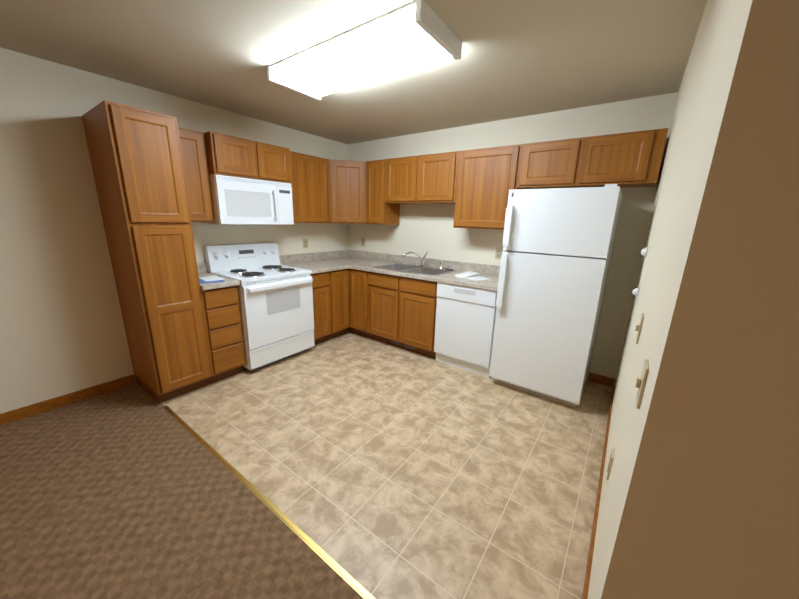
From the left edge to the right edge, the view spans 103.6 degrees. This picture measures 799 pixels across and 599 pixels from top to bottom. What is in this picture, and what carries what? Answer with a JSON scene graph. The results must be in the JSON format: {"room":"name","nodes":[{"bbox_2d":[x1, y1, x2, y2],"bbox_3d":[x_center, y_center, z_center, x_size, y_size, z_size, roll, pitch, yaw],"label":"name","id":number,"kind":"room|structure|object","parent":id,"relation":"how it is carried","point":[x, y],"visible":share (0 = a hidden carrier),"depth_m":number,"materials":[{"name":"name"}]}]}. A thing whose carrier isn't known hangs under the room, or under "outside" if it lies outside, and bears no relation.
{"room":"kitchen","nodes":[
{"label":"kitchen","id":0,"kind":"room"},
{"bbox_2d":[0,47,348,413],"bbox_3d":[-2.973,-0.265,1.747,0.150,2.440,7.650,12,18,35],"label":"wall","id":1,"kind":"structure","parent":0,"point":[62,330],"depth_m":2.30,"materials":[{"name":"beige paint"}]},
{"bbox_2d":[0,374,135,425],"bbox_3d":[-3.770,1.152,0.886,0.012,0.085,4.828,12,18,35],"label":"baseboard","id":2,"kind":"structure","parent":1,"relation":"attached to","point":[36,408],"depth_m":2.43,"materials":[{"name":"brown wood"}]},
{"bbox_2d":[179,127,214,222],"bbox_3d":[-1.854,-1.042,2.691,0.322,0.734,0.301,12,18,35],"label":"upper cabinet","id":3,"kind":"object","parent":1,"relation":"attached to","point":[194,155],"visible":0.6,"depth_m":2.64,"materials":[{"name":"brown wood"}]},
{"bbox_2d":[204,131,291,182],"bbox_3d":[-1.495,-1.330,3.033,0.417,0.329,0.760,12,18,35],"label":"upper cabinet","id":4,"kind":"object","parent":1,"relation":"attached to","point":[229,155],"visible":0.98,"depth_m":2.84,"materials":[{"name":"brown wood"}]},
{"bbox_2d":[200,174,293,224],"bbox_3d":[-1.490,-0.963,3.115,0.454,0.417,0.758,12,18,35],"label":"over-the-range microwave","id":5,"kind":"object","parent":4,"relation":"attached to","point":[240,201],"visible":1,"depth_m":2.94,"materials":[{"name":"white"}]},
{"bbox_2d":[303,239,307,247],"bbox_3d":[-1.195,-0.715,4.003,0.009,0.116,0.072,12,18,35],"label":"electrical outlet","id":6,"kind":"object","parent":1,"relation":"attached to","point":[305,243],"visible":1,"depth_m":4.00,"materials":[{"name":"beige plastic"}]},
{"bbox_2d":[290,151,330,222],"bbox_3d":[-1.136,-1.269,3.646,0.322,0.734,0.598,12,18,35],"label":"upper cabinet","id":7,"kind":"object","parent":1,"relation":"attached to","point":[310,185],"visible":0.65,"depth_m":3.56,"materials":[{"name":"brown wood"}]},
{"bbox_2d":[0,383,363,598],"bbox_3d":[-1.148,1.755,-0.927,6.500,0.054,4.850,12,18,35],"label":"floor carpet","id":8,"kind":"object","parent":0,"point":[134,491],"visible":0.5,"depth_m":1.55,"materials":[{"name":"brown carpet"}]},
{"bbox_2d":[0,0,706,143],"bbox_3d":[-0.301,-0.925,-0.512,6.800,0.100,7.800,12,18,35],"label":"ceiling","id":9,"kind":"structure","parent":0,"point":[521,58],"depth_m":1.90,"materials":[{"name":"beige paint"}]},
{"bbox_2d":[267,0,461,100],"bbox_3d":[-0.270,-1.457,1.935,1.220,0.084,0.430,12,18,35],"label":"ceiling light fixture","id":10,"kind":"object","parent":9,"relation":"attached to","point":[415,34],"visible":1,"depth_m":1.77,"materials":[{"name":"white plastic"}]},
{"bbox_2d":[161,332,611,598],"bbox_3d":[-0.166,0.804,2.883,3.448,0.050,2.650,12,18,35],"label":"floor","id":11,"kind":"structure","parent":0,"point":[376,469],"depth_m":1.96,"materials":[{"name":"tile"}]},
{"bbox_2d":[82,100,211,402],"bbox_3d":[-1.957,-0.276,2.509,0.617,2.134,0.390,12,18,35],"label":"pantry","id":12,"kind":"object","parent":11,"relation":"on","point":[136,157],"visible":1,"depth_m":2.29,"materials":[{"name":"brown wood"}]},
{"bbox_2d":[200,285,245,383],"bbox_3d":[-1.769,0.269,2.938,0.617,0.876,0.301,12,18,35],"label":"drawers","id":13,"kind":"object","parent":11,"relation":"on","point":[222,319],"visible":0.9,"depth_m":2.74,"materials":[{"name":"brown wood"}]},
{"bbox_2d":[197,262,239,289],"bbox_3d":[-1.745,-0.221,2.805,0.643,0.140,0.302,12,18,35],"label":"countertop","id":14,"kind":"structure","parent":13,"relation":"on","point":[202,270],"depth_m":2.73,"materials":[{"name":"laminate"}]},
{"bbox_2d":[199,276,224,283],"bbox_3d":[-1.664,-0.176,2.750,0.226,0.007,0.300,-9,18,-35],"label":"booklet","id":15,"kind":"object","parent":14,"relation":"on","point":[210,279],"visible":0.71,"depth_m":2.73,"materials":[{"name":"blue paper"}]},
{"bbox_2d":[204,242,314,372],"bbox_3d":[-1.405,0.036,3.288,0.710,1.172,0.758,12,18,35],"label":"range","id":16,"kind":"object","parent":11,"relation":"on","point":[276,307],"visible":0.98,"depth_m":3.12,"materials":[{"name":"white metal"}]},
{"bbox_2d":[163,406,374,598],"bbox_3d":[-0.697,1.074,1.660,2.828,0.008,0.028,12,18,35],"label":"trim","id":17,"kind":"structure","parent":11,"relation":"on","point":[351,581],"depth_m":1.58,"materials":[{"name":"gold metal"}]},
{"bbox_2d":[310,271,330,344],"bbox_3d":[-1.140,0.071,3.775,0.617,0.876,0.296,12,18,35],"label":"base cabinet","id":18,"kind":"object","parent":11,"relation":"on","point":[321,304],"visible":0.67,"depth_m":3.60,"materials":[{"name":"brown wood"}]},
{"bbox_2d":[327,268,371,339],"bbox_3d":[-0.664,-0.017,4.166,0.912,0.876,0.912,12,18,35],"label":"base cabinet","id":19,"kind":"object","parent":11,"relation":"on","point":[349,298],"visible":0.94,"depth_m":3.84,"materials":[{"name":"brown wood"}]},
{"bbox_2d":[279,252,348,273],"bbox_3d":[-1.034,-0.441,3.736,0.660,0.140,0.553,12,18,35],"label":"countertop","id":20,"kind":"structure","parent":19,"relation":"on","point":[318,263],"depth_m":3.88,"materials":[{"name":"laminate"}]},
{"bbox_2d":[317,250,499,290],"bbox_3d":[0.056,-0.388,3.700,2.478,0.354,0.657,12,18,35],"label":"countertop","id":21,"kind":"structure","parent":19,"relation":"on","point":[433,270],"depth_m":3.65,"materials":[{"name":"laminate"}]},
{"bbox_2d":[372,263,455,276],"bbox_3d":[0.161,-0.277,3.655,0.850,0.166,0.500,12,18,35],"label":"sink","id":22,"kind":"object","parent":21,"relation":"in","point":[423,270],"depth_m":3.68,"materials":[{"name":"silver metal"}]},
{"bbox_2d":[402,251,452,270],"bbox_3d":[0.326,-0.450,3.633,0.579,0.188,0.241,12,18,35],"label":"faucet","id":23,"kind":"object","parent":21,"relation":"on","point":[415,267],"depth_m":3.71,"materials":[{"name":"silver metal"}]},
{"bbox_2d":[454,271,489,280],"bbox_3d":[0.746,-0.241,3.195,0.220,0.036,0.300,-8,17,-33],"label":"papers","id":24,"kind":"object","parent":21,"relation":"on","point":[470,275],"visible":1,"depth_m":3.20,"materials":[{"name":"white paper"}]},
{"bbox_2d":[368,271,436,358],"bbox_3d":[0.171,0.110,3.757,0.938,0.876,0.617,12,18,35],"label":"base cabinet","id":25,"kind":"object","parent":11,"relation":"on","point":[401,312],"visible":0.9,"depth_m":3.48,"materials":[{"name":"brown wood"}]},
{"bbox_2d":[434,282,496,377],"bbox_3d":[0.788,0.244,3.309,0.597,0.872,0.622,12,18,35],"label":"dishwasher","id":26,"kind":"object","parent":11,"relation":"on","point":[465,325],"visible":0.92,"depth_m":3.05,"materials":[{"name":"white metal"}]},
{"bbox_2d":[489,184,622,406],"bbox_3d":[1.329,-0.046,2.749,0.735,1.740,0.720,12,18,35],"label":"refrigerator","id":27,"kind":"object","parent":11,"relation":"on","point":[557,244],"visible":1,"depth_m":2.47,"materials":[{"name":"white metal"}]},
{"bbox_2d":[347,92,677,379],"bbox_3d":[0.692,-0.662,3.673,3.448,2.440,0.150,12,18,35],"label":"wall","id":28,"kind":"structure","parent":0,"point":[420,230],"depth_m":2.97,"materials":[{"name":"beige paint"}]},
{"bbox_2d":[329,159,365,223],"bbox_3d":[-0.663,-1.358,4.040,0.609,0.734,0.609,12,18,35],"label":"upper cabinet","id":29,"kind":"object","parent":28,"relation":"attached to","point":[347,181],"visible":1,"depth_m":3.82,"materials":[{"name":"brown wood"}]},
{"bbox_2d":[361,238,364,245],"bbox_3d":[-0.514,-0.814,4.441,0.072,0.116,0.009,12,18,35],"label":"electrical outlet","id":30,"kind":"object","parent":28,"relation":"attached to","point":[362,241],"visible":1,"depth_m":4.44,"materials":[{"name":"beige plastic"}]},
{"bbox_2d":[366,159,399,224],"bbox_3d":[-0.209,-1.308,3.894,0.301,0.734,0.322,12,18,35],"label":"upper cabinet","id":31,"kind":"object","parent":28,"relation":"attached to","point":[379,211],"visible":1,"depth_m":3.78,"materials":[{"name":"brown wood"}]},
{"bbox_2d":[385,151,457,203],"bbox_3d":[0.286,-1.330,3.517,0.914,0.479,0.322,12,18,35],"label":"upper cabinet","id":32,"kind":"object","parent":28,"relation":"attached to","point":[426,179],"visible":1,"depth_m":3.37,"materials":[{"name":"brown wood"}]},
{"bbox_2d":[453,144,521,229],"bbox_3d":[0.898,-1.079,3.116,0.608,0.734,0.322,12,18,35],"label":"upper cabinet","id":33,"kind":"object","parent":28,"relation":"attached to","point":[486,180],"visible":0.81,"depth_m":2.99,"materials":[{"name":"brown wood"}]},
{"bbox_2d":[495,248,502,258],"bbox_3d":[1.055,-0.489,3.339,0.072,0.116,0.009,12,18,35],"label":"electrical outlet","id":34,"kind":"object","parent":28,"relation":"attached to","point":[498,253],"visible":0.95,"depth_m":3.34,"materials":[{"name":"beige plastic"}]},
{"bbox_2d":[517,128,667,188],"bbox_3d":[1.548,-1.127,2.616,0.988,0.359,0.322,12,18,35],"label":"upper cabinet","id":35,"kind":"object","parent":28,"relation":"attached to","point":[627,159],"visible":1,"depth_m":2.45,"materials":[{"name":"brown wood"}]},
{"bbox_2d":[587,0,798,598],"bbox_3d":[2.568,0.116,0.838,3.052,2.440,2.680,12,18,35],"label":"wall","id":36,"kind":"structure","parent":0,"point":[699,498],"depth_m":0.62,"materials":[{"name":"beige paint"}]},
{"bbox_2d":[582,378,615,598],"bbox_3d":[1.260,1.013,1.944,0.012,0.085,2.520,12,18,35],"label":"baseboard","id":37,"kind":"structure","parent":36,"relation":"attached to","point":[591,548],"depth_m":1.59,"materials":[{"name":"brown wood"}]},
{"bbox_2d":[607,448,613,479],"bbox_3d":[0.923,0.719,1.376,0.009,0.116,0.072,12,18,35],"label":"electrical outlet","id":38,"kind":"object","parent":36,"relation":"attached to","point":[610,463],"visible":1,"depth_m":1.36,"materials":[{"name":"beige plastic"}]},
{"bbox_2d":[635,313,643,343],"bbox_3d":[0.995,0.119,1.308,0.016,0.116,0.072,12,18,35],"label":"switch plate","id":39,"kind":"object","parent":36,"relation":"attached to","point":[638,327],"visible":1,"depth_m":1.29,"materials":[{"name":"beige plastic"}]},
{"bbox_2d":[632,247,647,296],"bbox_3d":[1.558,-0.177,2.036,0.032,0.320,0.080,12,18,35],"label":"bumper cover","id":40,"kind":"object","parent":36,"relation":"attached to","point":[635,291],"visible":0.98,"depth_m":2.01,"materials":[{"name":"white"}]},
{"bbox_2d":[635,359,648,408],"bbox_3d":[0.652,0.227,0.852,0.016,0.116,0.072,12,18,35],"label":"switch plate","id":41,"kind":"object","parent":36,"relation":"attached to","point":[640,383],"visible":1,"depth_m":0.83,"materials":[{"name":"beige plastic"}]}
]}

